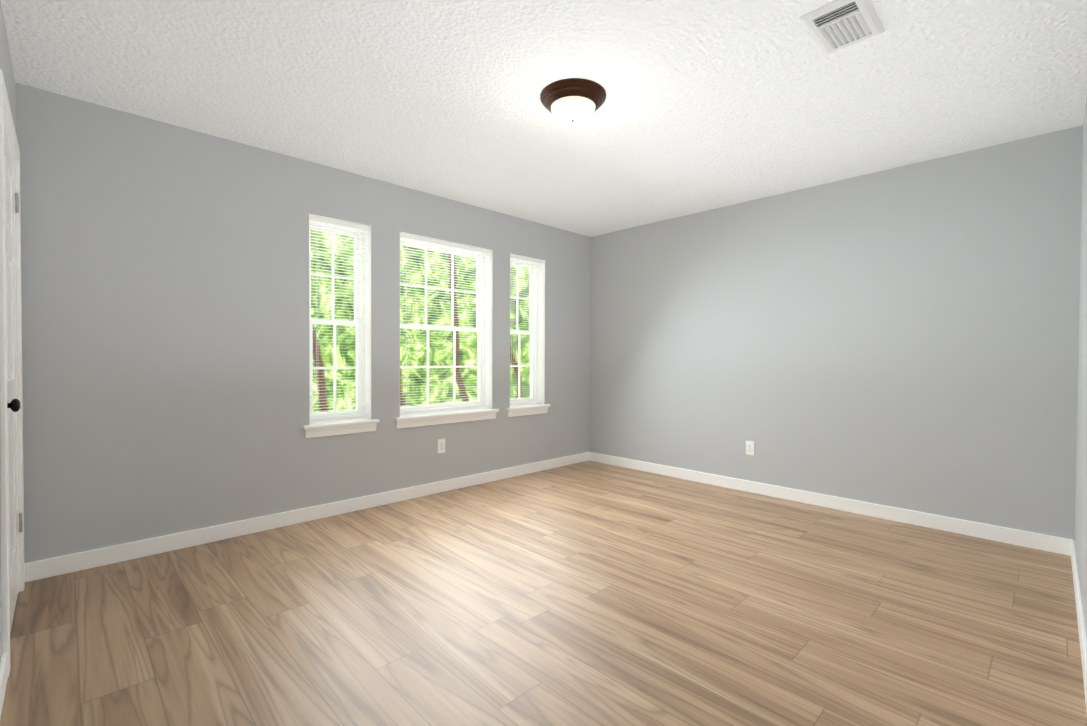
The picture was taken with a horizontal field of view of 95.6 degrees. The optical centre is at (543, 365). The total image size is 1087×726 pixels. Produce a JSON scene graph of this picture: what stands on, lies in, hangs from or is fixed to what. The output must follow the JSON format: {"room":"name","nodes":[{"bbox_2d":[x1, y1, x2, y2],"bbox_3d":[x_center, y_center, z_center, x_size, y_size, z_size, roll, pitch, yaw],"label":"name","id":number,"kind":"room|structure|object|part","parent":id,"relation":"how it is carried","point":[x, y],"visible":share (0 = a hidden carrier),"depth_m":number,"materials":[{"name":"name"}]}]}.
{"room":"empty bedroom","nodes":[
{"label":"empty bedroom","id":0,"kind":"room"},
{"bbox_2d":[0,0,15,660],"bbox_3d":[-0.851,-0.117,0.500,0.200,2.440,5.120,-1,1,-44],"label":"wall","id":1,"kind":"structure","parent":0,"point":[6,67],"depth_m":1.98,"materials":[{"name":"grey paint"}]},
{"bbox_2d":[4,119,18,592],"bbox_3d":[-2.256,0.051,1.948,0.200,2.050,0.850,-1,1,-44],"label":"door frame","id":2,"kind":"structure","parent":1,"relation":"attached to","point":[16,348],"depth_m":2.31,"materials":[{"name":"white wood"}]},
{"bbox_2d":[0,69,24,676],"bbox_3d":[-2.182,0.029,2.019,0.080,2.092,0.934,-1,1,-44],"label":"door","id":3,"kind":"structure","parent":1,"relation":"in","point":[11,430],"depth_m":2.03,"materials":[{"name":"white wood"}]},
{"bbox_3d":[-2.199,0.058,2.004,0.035,2.019,0.804,-1,1,-44],"label":"panel","id":4,"kind":"part","parent":3,"relation":"part of","materials":[{"name":"white paint"}]},
{"bbox_3d":[-1.937,0.145,1.793,0.046,0.062,0.062,-1,1,-44],"label":"knob","id":5,"kind":"part","parent":3,"relation":"part of","materials":[{"name":"black metal"}]},
{"bbox_3d":[-2.458,-0.760,2.302,0.011,0.092,0.011,-1,1,-44],"label":"door hinge","id":6,"kind":"part","parent":3,"relation":"part of","materials":[{"name":"silver metal"}]},
{"bbox_3d":[-2.465,0.740,2.324,0.011,0.092,0.011,-1,1,-44],"label":"door hinge","id":7,"kind":"part","parent":3,"relation":"part of","materials":[{"name":"silver metal"}]},
{"bbox_2d":[0,564,24,718],"bbox_3d":[-1.303,1.045,1.129,0.013,0.095,3.620,-1,1,-44],"label":"baseboard","id":8,"kind":"structure","parent":1,"relation":"attached to","point":[3,670],"depth_m":1.61,"materials":[{"name":"white wood"}]},
{"bbox_2d":[15,82,589,563],"bbox_3d":[-1.098,-0.168,3.968,4.680,2.440,0.200,-1,1,-44],"label":"wall","id":9,"kind":"structure","parent":0,"point":[165,318],"depth_m":2.94,"materials":[{"name":"grey paint"}]},
{"bbox_2d":[25,452,588,581],"bbox_3d":[-1.029,1.006,3.909,4.254,0.095,0.013,-1,1,-44],"label":"baseboard","id":10,"kind":"structure","parent":9,"relation":"attached to","point":[56,566],"depth_m":3.12,"materials":[{"name":"white wood"}]},
{"bbox_2d":[309,214,370,422],"bbox_3d":[-1.498,-0.317,3.567,0.440,1.435,0.184,-1,1,-44],"label":"window","id":11,"kind":"structure","parent":9,"relation":"in","point":[366,352],"depth_m":3.67,"materials":[{"name":"white plastic"}]},
{"bbox_3d":[-1.540,-0.652,3.607,0.320,0.634,0.004,-1,1,-44],"label":"glass","id":12,"kind":"part","parent":11,"relation":"part of","materials":[{"name":"clear glass"}]},
{"bbox_3d":[-1.540,-0.652,3.607,0.376,0.702,0.028,-1,1,-44],"label":"window sash","id":13,"kind":"part","parent":11,"relation":"part of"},
{"bbox_3d":[-1.521,0.017,3.594,0.320,0.634,0.004,-1,1,-44],"label":"glass","id":14,"kind":"part","parent":11,"relation":"part of","materials":[{"name":"clear glass"}]},
{"bbox_3d":[-1.521,0.017,3.594,0.376,0.702,0.028,-1,1,-44],"label":"window sash","id":15,"kind":"part","parent":11,"relation":"part of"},
{"bbox_2d":[309,215,368,420],"bbox_3d":[-1.463,-0.324,3.531,0.424,1.410,0.034,-1,1,-44],"label":"window blind","id":16,"kind":"object","parent":11,"relation":"attached to","point":[338,223],"visible":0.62,"depth_m":3.51,"materials":[{"name":"white plastic"}]},
{"bbox_2d":[305,423,376,437],"bbox_3d":[-1.428,0.458,3.503,0.500,0.062,0.024,-1,1,-44],"label":"window sill","id":17,"kind":"structure","parent":9,"relation":"attached to","point":[329,431],"depth_m":3.48,"materials":[{"name":"white wood"}]},
{"bbox_2d":[303,418,379,429],"bbox_3d":[-1.463,0.414,3.539,0.530,0.025,0.162,-1,1,-44],"label":"window sill","id":18,"kind":"structure","parent":9,"relation":"attached to","point":[317,425],"depth_m":3.49,"materials":[{"name":"white wood"}]},
{"bbox_2d":[438,439,444,452],"bbox_3d":[-0.846,0.666,4.086,0.071,0.116,0.005,-1,1,-44],"label":"outlet","id":19,"kind":"object","parent":9,"relation":"attached to","point":[439,445],"visible":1,"depth_m":4.08,"materials":[{"name":"white plastic"}]},
{"bbox_2d":[400,232,492,414],"bbox_3d":[-0.850,-0.323,4.196,0.910,1.435,0.184,-1,1,-44],"label":"window","id":20,"kind":"structure","parent":9,"relation":"in","point":[486,361],"depth_m":4.39,"materials":[{"name":"white plastic"}]},
{"bbox_3d":[-0.892,-0.658,4.237,0.790,0.634,0.004,-1,1,-44],"label":"glass","id":21,"kind":"part","parent":20,"relation":"part of","materials":[{"name":"clear glass"}]},
{"bbox_3d":[-0.873,0.011,4.223,0.790,0.634,0.004,-1,1,-44],"label":"glass","id":22,"kind":"part","parent":20,"relation":"part of","materials":[{"name":"clear glass"}]},
{"bbox_3d":[-0.892,-0.658,4.237,0.846,0.702,0.028,-1,1,-44],"label":"window sash","id":23,"kind":"part","parent":20,"relation":"part of","materials":[{"name":"white wood"}]},
{"bbox_3d":[-0.873,0.011,4.223,0.846,0.702,0.028,-1,1,-44],"label":"window sash","id":24,"kind":"part","parent":20,"relation":"part of","materials":[{"name":"white wood"}]},
{"bbox_2d":[400,233,489,413],"bbox_3d":[-0.815,-0.330,4.160,0.894,1.410,0.034,-1,1,-44],"label":"window blind","id":25,"kind":"object","parent":20,"relation":"attached to","point":[437,242],"visible":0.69,"depth_m":4.11,"materials":[{"name":"white plastic"}]},
{"bbox_2d":[395,408,498,428],"bbox_3d":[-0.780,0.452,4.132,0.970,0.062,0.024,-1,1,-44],"label":"window sill","id":26,"kind":"structure","parent":9,"relation":"attached to","point":[437,420],"depth_m":4.08,"materials":[{"name":"white wood"}]},
{"bbox_2d":[510,253,544,405],"bbox_3d":[-0.214,-0.329,4.814,0.455,1.435,0.184,-1,1,-44],"label":"window","id":27,"kind":"structure","parent":9,"relation":"in","point":[540,357],"depth_m":4.94,"materials":[{"name":"white plastic"}]},
{"bbox_3d":[-0.256,-0.664,4.855,0.335,0.634,0.004,-1,1,-44],"label":"glass","id":28,"kind":"part","parent":27,"relation":"part of","materials":[{"name":"clear glass"}]},
{"bbox_3d":[-0.237,0.004,4.841,0.335,0.634,0.004,-1,1,-44],"label":"glass","id":29,"kind":"part","parent":27,"relation":"part of","materials":[{"name":"clear glass"}]},
{"bbox_3d":[-0.256,-0.664,4.855,0.391,0.702,0.028,-1,1,-44],"label":"window sash","id":30,"kind":"part","parent":27,"relation":"part of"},
{"bbox_3d":[-0.237,0.004,4.841,0.391,0.702,0.028,-1,1,-44],"label":"window sash","id":31,"kind":"part","parent":27,"relation":"part of","materials":[{"name":"white wood"}]},
{"bbox_2d":[510,255,542,404],"bbox_3d":[-0.179,-0.336,4.778,0.439,1.410,0.034,-1,1,-44],"label":"window blind","id":32,"kind":"object","parent":27,"relation":"attached to","point":[526,260],"visible":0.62,"depth_m":4.76,"materials":[{"name":"white plastic"}]},
{"bbox_2d":[507,407,547,416],"bbox_3d":[-0.144,0.446,4.750,0.515,0.062,0.024,-1,1,-44],"label":"window sill","id":33,"kind":"structure","parent":9,"relation":"attached to","point":[514,413],"depth_m":4.73,"materials":[{"name":"white wood"}]},
{"bbox_2d":[506,404,549,410],"bbox_3d":[-0.179,0.401,4.786,0.545,0.025,0.162,-1,1,-44],"label":"window sill","id":34,"kind":"structure","parent":9,"relation":"attached to","point":[522,407],"depth_m":4.73,"materials":[{"name":"white wood"}]},
{"bbox_2d":[0,461,1086,725],"bbox_3d":[0.680,1.136,2.151,4.680,0.100,5.320,-1,1,-44],"label":"floor","id":35,"kind":"structure","parent":0,"point":[588,593],"depth_m":2.08,"materials":[{"name":"brown wood"}]},
{"bbox_2d":[1,0,1086,236],"bbox_3d":[0.691,-1.403,2.114,4.680,0.100,5.320,-1,1,-44],"label":"ceiling","id":36,"kind":"structure","parent":0,"point":[709,104],"depth_m":2.39,"materials":[{"name":"white paint"}]},
{"bbox_2d":[540,78,605,123],"bbox_3d":[0.150,-1.298,2.497,0.332,0.128,0.332,-1,1,-44],"label":"ceiling light","id":37,"kind":"object","parent":36,"relation":"attached to","point":[573,100],"visible":1,"depth_m":2.41,"materials":[{"name":"glass"}]},
{"bbox_3d":[0.149,-1.278,2.497,0.226,0.066,0.226,-1,1,-44],"label":"lamp shade","id":38,"kind":"part","parent":37,"relation":"part of","materials":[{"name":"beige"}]},
{"bbox_2d":[799,0,884,54],"bbox_3d":[1.182,-1.341,1.946,0.330,0.015,0.215,-1,1,-44],"label":"ceiling vent","id":39,"kind":"object","parent":36,"relation":"in","point":[834,26],"visible":1,"depth_m":1.93,"materials":[{"name":"white metal"}]},
{"bbox_2d":[589,125,1082,539],"bbox_3d":[2.362,-0.148,3.621,0.200,2.440,5.120,-1,1,-44],"label":"wall","id":40,"kind":"structure","parent":0,"point":[904,337],"depth_m":3.50,"materials":[{"name":"grey paint"}]},
{"bbox_2d":[746,441,753,454],"bbox_3d":[1.732,0.690,4.131,0.005,0.116,0.071,-1,1,-44],"label":"electrical outlet plate","id":41,"kind":"object","parent":40,"relation":"attached to","point":[752,447],"visible":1,"depth_m":4.13,"materials":[{"name":"white plastic"}]},
{"bbox_2d":[589,452,1071,555],"bbox_3d":[1.758,1.015,4.102,0.013,0.095,3.620,-1,1,-44],"label":"baseboard","id":42,"kind":"structure","parent":40,"relation":"attached to","point":[1044,542],"depth_m":3.52,"materials":[{"name":"white wood"}]},
{"bbox_2d":[1074,97,1086,633],"bbox_3d":[1.536,-0.117,1.257,4.280,2.440,0.120,-1,1,-44],"label":"wall","id":43,"kind":"structure","parent":0,"point":[1080,537],"depth_m":2.38,"materials":[{"name":"grey paint"}]},
{"bbox_2d":[1071,540,1086,709],"bbox_3d":[1.824,1.051,1.652,3.307,0.095,0.013,-1,1,-44],"label":"baseboard","id":44,"kind":"structure","parent":43,"relation":"attached to","point":[1081,621],"depth_m":1.99,"materials":[{"name":"white wood"}]},
{"label":"outside","id":45,"kind":"structure","parent":0,"visible":0},
{"bbox_2d":[311,230,529,412],"bbox_3d":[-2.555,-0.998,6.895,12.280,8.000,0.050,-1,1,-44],"label":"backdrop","id":46,"kind":"structure","parent":45,"point":[350,362],"depth_m":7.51,"materials":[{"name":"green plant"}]}
]}

